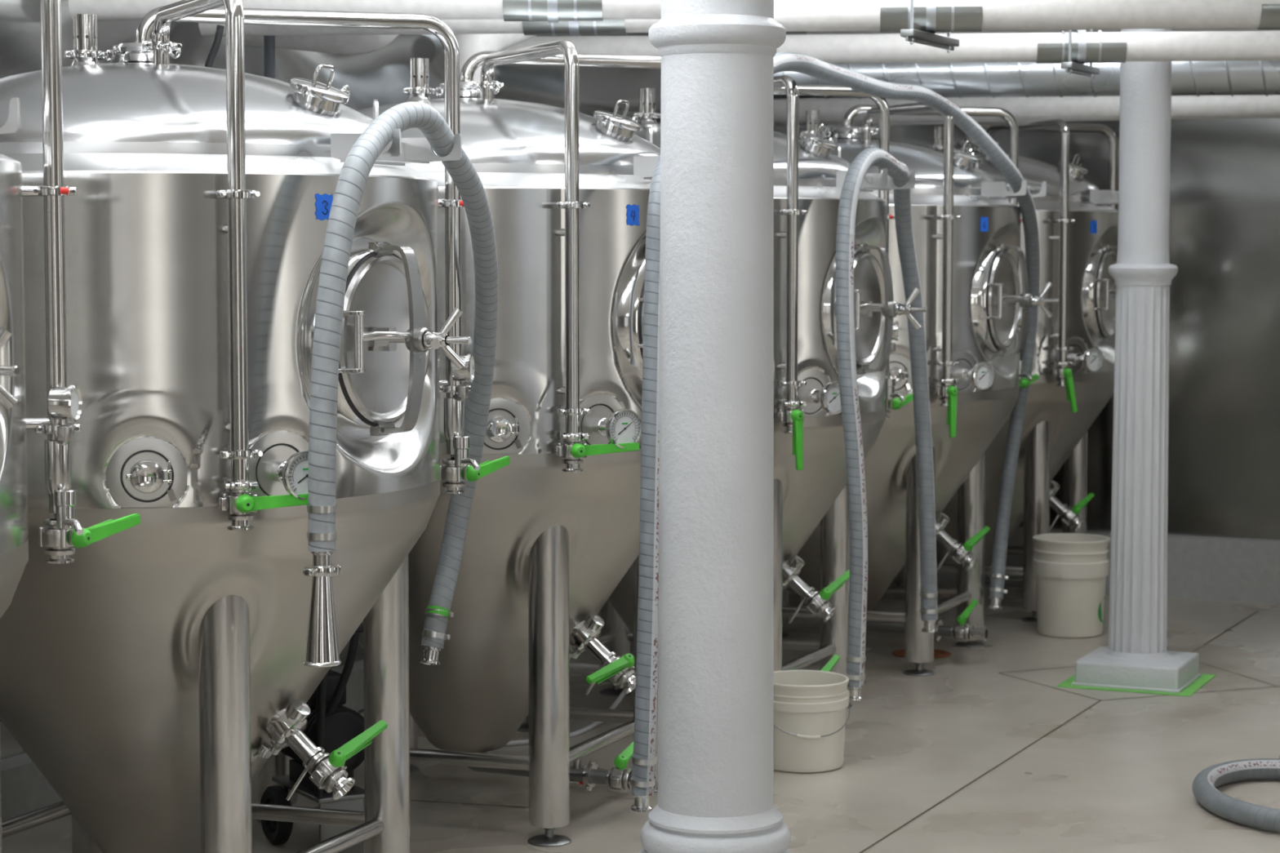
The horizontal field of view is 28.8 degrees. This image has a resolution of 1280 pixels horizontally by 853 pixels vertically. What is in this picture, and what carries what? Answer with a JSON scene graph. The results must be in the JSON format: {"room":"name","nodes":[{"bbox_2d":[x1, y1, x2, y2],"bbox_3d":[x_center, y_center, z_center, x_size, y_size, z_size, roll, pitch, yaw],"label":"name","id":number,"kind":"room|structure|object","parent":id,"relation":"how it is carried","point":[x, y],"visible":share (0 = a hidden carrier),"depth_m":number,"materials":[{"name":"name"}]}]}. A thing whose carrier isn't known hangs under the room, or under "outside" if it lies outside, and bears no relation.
{"room":"brewery","nodes":[
{"label":"brewery","id":0,"kind":"room"},
{"bbox_2d":[263,35,275,79],"bbox_3d":[-1.119,-0.355,7.594,0.034,2.745,0.034,0,4,0],"label":"conduit","id":1,"kind":"object","parent":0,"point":[268,41],"visible":0.02,"depth_m":7.53,"materials":[{"name":"grey metal"}]},
{"bbox_2d":[0,0,806,759],"bbox_3d":[-2.591,-0.177,5.079,0.100,2.750,15.471,2,5,26],"label":"wall","id":2,"kind":"structure","parent":0,"point":[381,75],"depth_m":8.33,"materials":[{"name":"grey paint"}]},
{"bbox_2d":[0,611,600,821],"bbox_3d":[-2.501,1.113,5.128,0.100,0.170,15.270,2,5,26],"label":"baseboard","id":3,"kind":"structure","parent":2,"relation":"attached to","point":[24,788],"depth_m":6.77,"materials":[{"name":"concrete"}]},
{"bbox_2d":[244,34,399,54],"bbox_3d":[-1.069,-1.423,7.650,0.954,0.579,0.218,1,4,17],"label":"duct","id":4,"kind":"object","parent":2,"relation":"attached to","point":[334,44],"visible":0.2,"depth_m":7.55,"materials":[{"name":"grey metal"}]},
{"bbox_2d":[453,33,536,81],"bbox_3d":[-0.409,-1.218,8.020,0.465,0.482,0.150,-3,5,-33],"label":"duct","id":5,"kind":"object","parent":4,"relation":"attached to","point":[469,45],"visible":0.29,"depth_m":7.88,"materials":[{"name":"white metal"}]},
{"bbox_2d":[68,0,661,20],"bbox_3d":[-0.598,-1.290,6.832,1.921,0.349,0.098,0,4,1],"label":"insulated pipe","id":6,"kind":"object","parent":2,"relation":"attached to","point":[105,10],"visible":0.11,"depth_m":6.80,"materials":[{"name":"white plastic"}]},
{"bbox_2d":[204,24,224,67],"bbox_3d":[-1.170,-1.004,6.846,0.062,0.194,0.020,0,4,0],"label":"cable","id":7,"kind":"object","parent":6,"relation":"hanging from","point":[220,28],"visible":0.61,"depth_m":6.83,"materials":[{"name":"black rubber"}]},
{"bbox_2d":[502,0,603,22],"bbox_3d":[-0.237,-1.164,6.834,0.272,0.116,0.116,0,4,0],"label":"hanger","id":8,"kind":"object","parent":6,"relation":"attached to","point":[549,11],"visible":0.98,"depth_m":6.79,"materials":[{"name":"silver metal"}]},
{"bbox_2d":[2,582,1279,852],"bbox_3d":[0.647,1.357,3.611,7.300,0.100,15.470,2,5,26],"label":"floor","id":9,"kind":"structure","parent":0,"point":[1118,776],"depth_m":7.55,"materials":[{"name":"concrete"}]},
{"bbox_2d":[0,0,140,852],"bbox_3d":[-1.656,0.201,4.328,1.488,2.103,1.336,2,5,26],"label":"fermenter","id":10,"kind":"object","parent":9,"relation":"on","point":[64,531],"visible":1,"depth_m":4.53,"materials":[{"name":"metal"}]},
{"bbox_2d":[44,439,71,494],"bbox_3d":[-1.071,0.081,4.598,0.048,0.115,0.048,2,5,26],"label":"pipe","id":11,"kind":"object","parent":10,"relation":"on","point":[58,455],"depth_m":4.58,"materials":[{"name":"metal"}]},
{"bbox_2d":[0,0,510,852],"bbox_3d":[-1.024,0.108,5.625,1.488,2.103,1.336,2,5,26],"label":"fermenter","id":12,"kind":"object","parent":9,"relation":"on","point":[150,677],"visible":0.88,"depth_m":5.18,"materials":[{"name":"metal"}]},
{"bbox_2d":[302,101,497,666],"bbox_3d":[-0.481,-0.041,5.540,0.248,1.328,1.236,1,4,7],"label":"hose","id":13,"kind":"object","parent":12,"relation":"hanging from","point":[322,650],"visible":0.95,"depth_m":5.03,"materials":[{"name":"rubber"}]},
{"bbox_2d":[444,396,464,439],"bbox_3d":[-0.439,-0.012,5.895,0.048,0.115,0.048,2,5,26],"label":"pipe","id":14,"kind":"object","parent":12,"relation":"on","point":[454,406],"depth_m":5.87,"materials":[{"name":"metal"}]},
{"bbox_2d":[260,623,364,852],"bbox_3d":[-0.822,0.795,6.479,0.220,0.611,0.369,-2,5,-30],"label":"cart","id":15,"kind":"object","parent":9,"relation":"on","point":[331,725],"visible":0.57,"depth_m":6.39,"materials":[{"name":"black plastic"}]},
{"bbox_2d":[256,40,661,846],"bbox_3d":[-0.392,0.015,6.922,1.488,2.103,1.336,2,5,26],"label":"fermenter","id":16,"kind":"object","parent":9,"relation":"on","point":[552,532],"visible":0.59,"depth_m":6.47,"materials":[{"name":"metal"}]},
{"bbox_2d":[467,742,657,792],"bbox_3d":[-0.241,0.923,6.897,0.577,0.148,0.318,0,4,0],"label":"outlet","id":17,"kind":"object","parent":16,"relation":"attached to","point":[618,778],"depth_m":6.83,"materials":[{"name":"silver metal"}]},
{"bbox_2d":[631,52,1039,812],"bbox_3d":[0.740,-0.151,7.971,0.272,1.991,4.155,2,4,23],"label":"hose","id":18,"kind":"object","parent":16,"relation":"hanging from","point":[643,758],"visible":0.78,"depth_m":6.17,"materials":[{"name":"rubber"}]},
{"bbox_2d":[505,688,626,746],"bbox_3d":[-0.239,0.889,8.059,0.737,0.197,0.260,-2,5,-29],"label":"tube","id":19,"kind":"object","parent":9,"relation":"on","point":[521,742],"visible":0.44,"depth_m":8.04,"materials":[{"name":"silver metal"}]},
{"bbox_2d":[638,0,791,852],"bbox_3d":[0.174,-0.220,5.679,0.460,2.750,0.460,0,4,0],"label":"column","id":20,"kind":"structure","parent":9,"relation":"on","point":[716,623],"depth_m":5.59,"materials":[{"name":"white paint"}]},
{"bbox_2d":[517,75,928,732],"bbox_3d":[0.240,-0.078,8.218,1.488,2.103,1.336,2,5,26],"label":"fermenter","id":21,"kind":"object","parent":9,"relation":"on","point":[811,480],"visible":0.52,"depth_m":7.87,"materials":[{"name":"metal"}]},
{"bbox_2d":[820,654,848,690],"bbox_3d":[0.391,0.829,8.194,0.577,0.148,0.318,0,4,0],"label":"handle","id":22,"kind":"object","parent":21,"relation":"attached to","point":[830,664],"depth_m":8.19,"materials":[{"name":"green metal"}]},
{"bbox_2d":[835,147,937,700],"bbox_3d":[0.789,-0.040,7.956,0.122,1.680,0.976,2,4,20],"label":"hose","id":23,"kind":"object","parent":21,"relation":"hanging from","point":[855,658],"visible":0.98,"depth_m":7.56,"materials":[{"name":"rubber"}]},
{"bbox_2d":[773,670,849,773],"bbox_3d":[0.491,0.891,7.532,0.286,0.268,0.284,0,4,0],"label":"bucket","id":24,"kind":"object","parent":9,"relation":"on","point":[810,706],"visible":0.74,"depth_m":7.42,"materials":[{"name":"plastic"}]},
{"bbox_2d":[409,610,1277,852],"bbox_3d":[1.895,1.077,6.803,6.153,0.001,7.899,0,4,0],"label":"trim","id":25,"kind":"structure","parent":9,"relation":"on","point":[1100,700],"depth_m":7.85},
{"bbox_2d":[782,102,1059,675],"bbox_3d":[0.872,-0.172,9.515,1.488,2.103,1.336,2,5,26],"label":"fermenter","id":26,"kind":"object","parent":9,"relation":"on","point":[966,237],"visible":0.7,"depth_m":9.12,"materials":[{"name":"metal"}]},
{"bbox_2d":[866,599,988,642],"bbox_3d":[1.023,0.736,9.490,0.577,0.148,0.318,0,4,0],"label":"pipe","id":27,"kind":"object","parent":26,"relation":"attached to","point":[962,632],"depth_m":9.42,"materials":[{"name":"silver metal"}]},
{"bbox_2d":[891,648,951,658],"bbox_3d":[1.084,0.873,9.609,0.230,0.003,0.230,0,4,0],"label":"floor drain","id":28,"kind":"object","parent":9,"relation":"on","point":[937,653],"visible":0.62,"depth_m":9.60,"materials":[{"name":"grey metal"}]},
{"bbox_2d":[892,119,1118,622],"bbox_3d":[1.504,-0.265,10.812,1.488,2.103,1.336,2,5,26],"label":"fermenter","id":29,"kind":"object","parent":9,"relation":"on","point":[1073,363],"visible":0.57,"depth_m":10.38,"materials":[{"name":"metal"}]},
{"bbox_2d":[955,573,1022,587],"bbox_3d":[1.655,0.643,10.787,0.577,0.148,0.318,0,4,0],"label":"pipe","id":30,"kind":"object","parent":29,"relation":"attached to","point":[1011,582],"depth_m":10.80,"materials":[{"name":"silver metal"}]},
{"bbox_2d":[1032,533,1110,638],"bbox_3d":[1.744,0.644,10.104,0.310,0.392,0.310,0,4,0],"label":"bucket","id":31,"kind":"object","parent":9,"relation":"on","point":[1071,570],"visible":1,"depth_m":9.99,"materials":[{"name":"plastic"}]},
{"bbox_2d":[1056,673,1216,696],"bbox_3d":[1.794,0.918,9.009,0.475,0.002,0.475,2,5,24],"label":"tape","id":32,"kind":"object","parent":9,"relation":"on","point":[1203,679],"visible":0.7,"depth_m":8.86,"materials":[{"name":"green plastic"}]},
{"bbox_2d":[1071,28,1201,693],"bbox_3d":[1.794,-0.453,8.911,0.385,2.749,0.385,2,5,24],"label":"column","id":33,"kind":"structure","parent":9,"relation":"on","point":[1136,656],"depth_m":8.86,"materials":[{"name":"white paint"}]},
{"bbox_2d":[1191,758,1279,832],"bbox_3d":[1.843,1.032,6.974,0.586,0.062,0.790,0,4,0],"label":"hose","id":34,"kind":"object","parent":9,"relation":"on","point":[1205,784],"visible":1,"depth_m":6.94,"materials":[{"name":"grey rubber"}]},
{"bbox_2d":[773,94,1279,124],"bbox_3d":[1.884,-1.327,10.375,3.157,0.110,0.110,1,4,17],"label":"insulated pipe","id":35,"kind":"object","parent":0,"point":[832,111],"visible":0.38,"depth_m":10.37,"materials":[{"name":"white plastic"}]},
{"bbox_2d":[806,27,1279,539],"bbox_3d":[4.005,-0.559,10.399,7.100,2.750,0.110,2,5,26],"label":"wall","id":36,"kind":"structure","parent":0,"point":[1224,418],"depth_m":11.07,"materials":[{"name":"grey paint"}]},
{"bbox_2d":[773,60,1279,99],"bbox_3d":[1.737,-1.376,9.676,3.008,0.200,0.200,0,4,7],"label":"pipe","id":37,"kind":"object","parent":36,"relation":"attached to","point":[1233,77],"visible":0.28,"depth_m":9.62,"materials":[{"name":"silver metal"}]},
{"bbox_2d":[936,526,1279,604],"bbox_3d":[4.013,0.682,10.390,7.000,0.275,0.080,2,5,26],"label":"baseboard","id":38,"kind":"structure","parent":36,"relation":"attached to","point":[1228,569],"depth_m":11.06,"materials":[{"name":"concrete"}]},
{"bbox_3d":[0.647,-1.485,3.407,13.329,0.100,17.105,0,4,0],"label":"ceiling","id":39,"kind":"structure","parent":0,"visible":0},
{"bbox_2d":[880,0,982,52],"bbox_3d":[0.839,-1.398,7.192,0.350,0.613,0.258,-2,5,-29],"label":"hanger","id":40,"kind":"object","parent":39,"relation":"hanging from","point":[919,25],"visible":0.99,"depth_m":7.16,"materials":[{"name":"metal"}]},
{"bbox_2d":[198,0,1279,35],"bbox_3d":[1.000,-1.195,7.192,4.611,0.104,0.104,0,4,5],"label":"insulated pipe","id":41,"kind":"object","parent":40,"relation":"hanging from","point":[795,15],"visible":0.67,"depth_m":7.15,"materials":[{"name":"white plastic"}]},
{"bbox_2d":[522,19,626,35],"bbox_3d":[-0.189,-1.203,7.299,0.300,0.122,0.122,0,4,5],"label":"hanger","id":42,"kind":"object","parent":41,"relation":"attached to","point":[606,26],"visible":0.56,"depth_m":7.26,"materials":[{"name":"silver metal"}]},
{"bbox_2d":[1035,29,1126,79],"bbox_3d":[1.509,-1.499,8.531,0.315,0.604,0.245,-2,5,-25],"label":"hanger","id":43,"kind":"object","parent":39,"relation":"hanging from","point":[1072,57],"visible":0.96,"depth_m":8.50,"materials":[{"name":"metal"}]},
{"bbox_2d":[502,31,1279,65],"bbox_3d":[1.422,-1.300,8.553,4.147,0.100,0.100,0,4,5],"label":"insulated pipe","id":44,"kind":"object","parent":43,"relation":"hanging from","point":[1204,46],"visible":0.42,"depth_m":8.53,"materials":[{"name":"white plastic"}]},
{"bbox_2d":[1257,4,1279,29],"bbox_3d":[1.905,-1.391,7.096,0.352,0.613,0.255,-2,5,-30],"label":"hanger","id":45,"kind":"object","parent":39,"relation":"hanging from","point":[1270,13],"visible":0.76,"depth_m":7.07,"materials":[{"name":"metal"}]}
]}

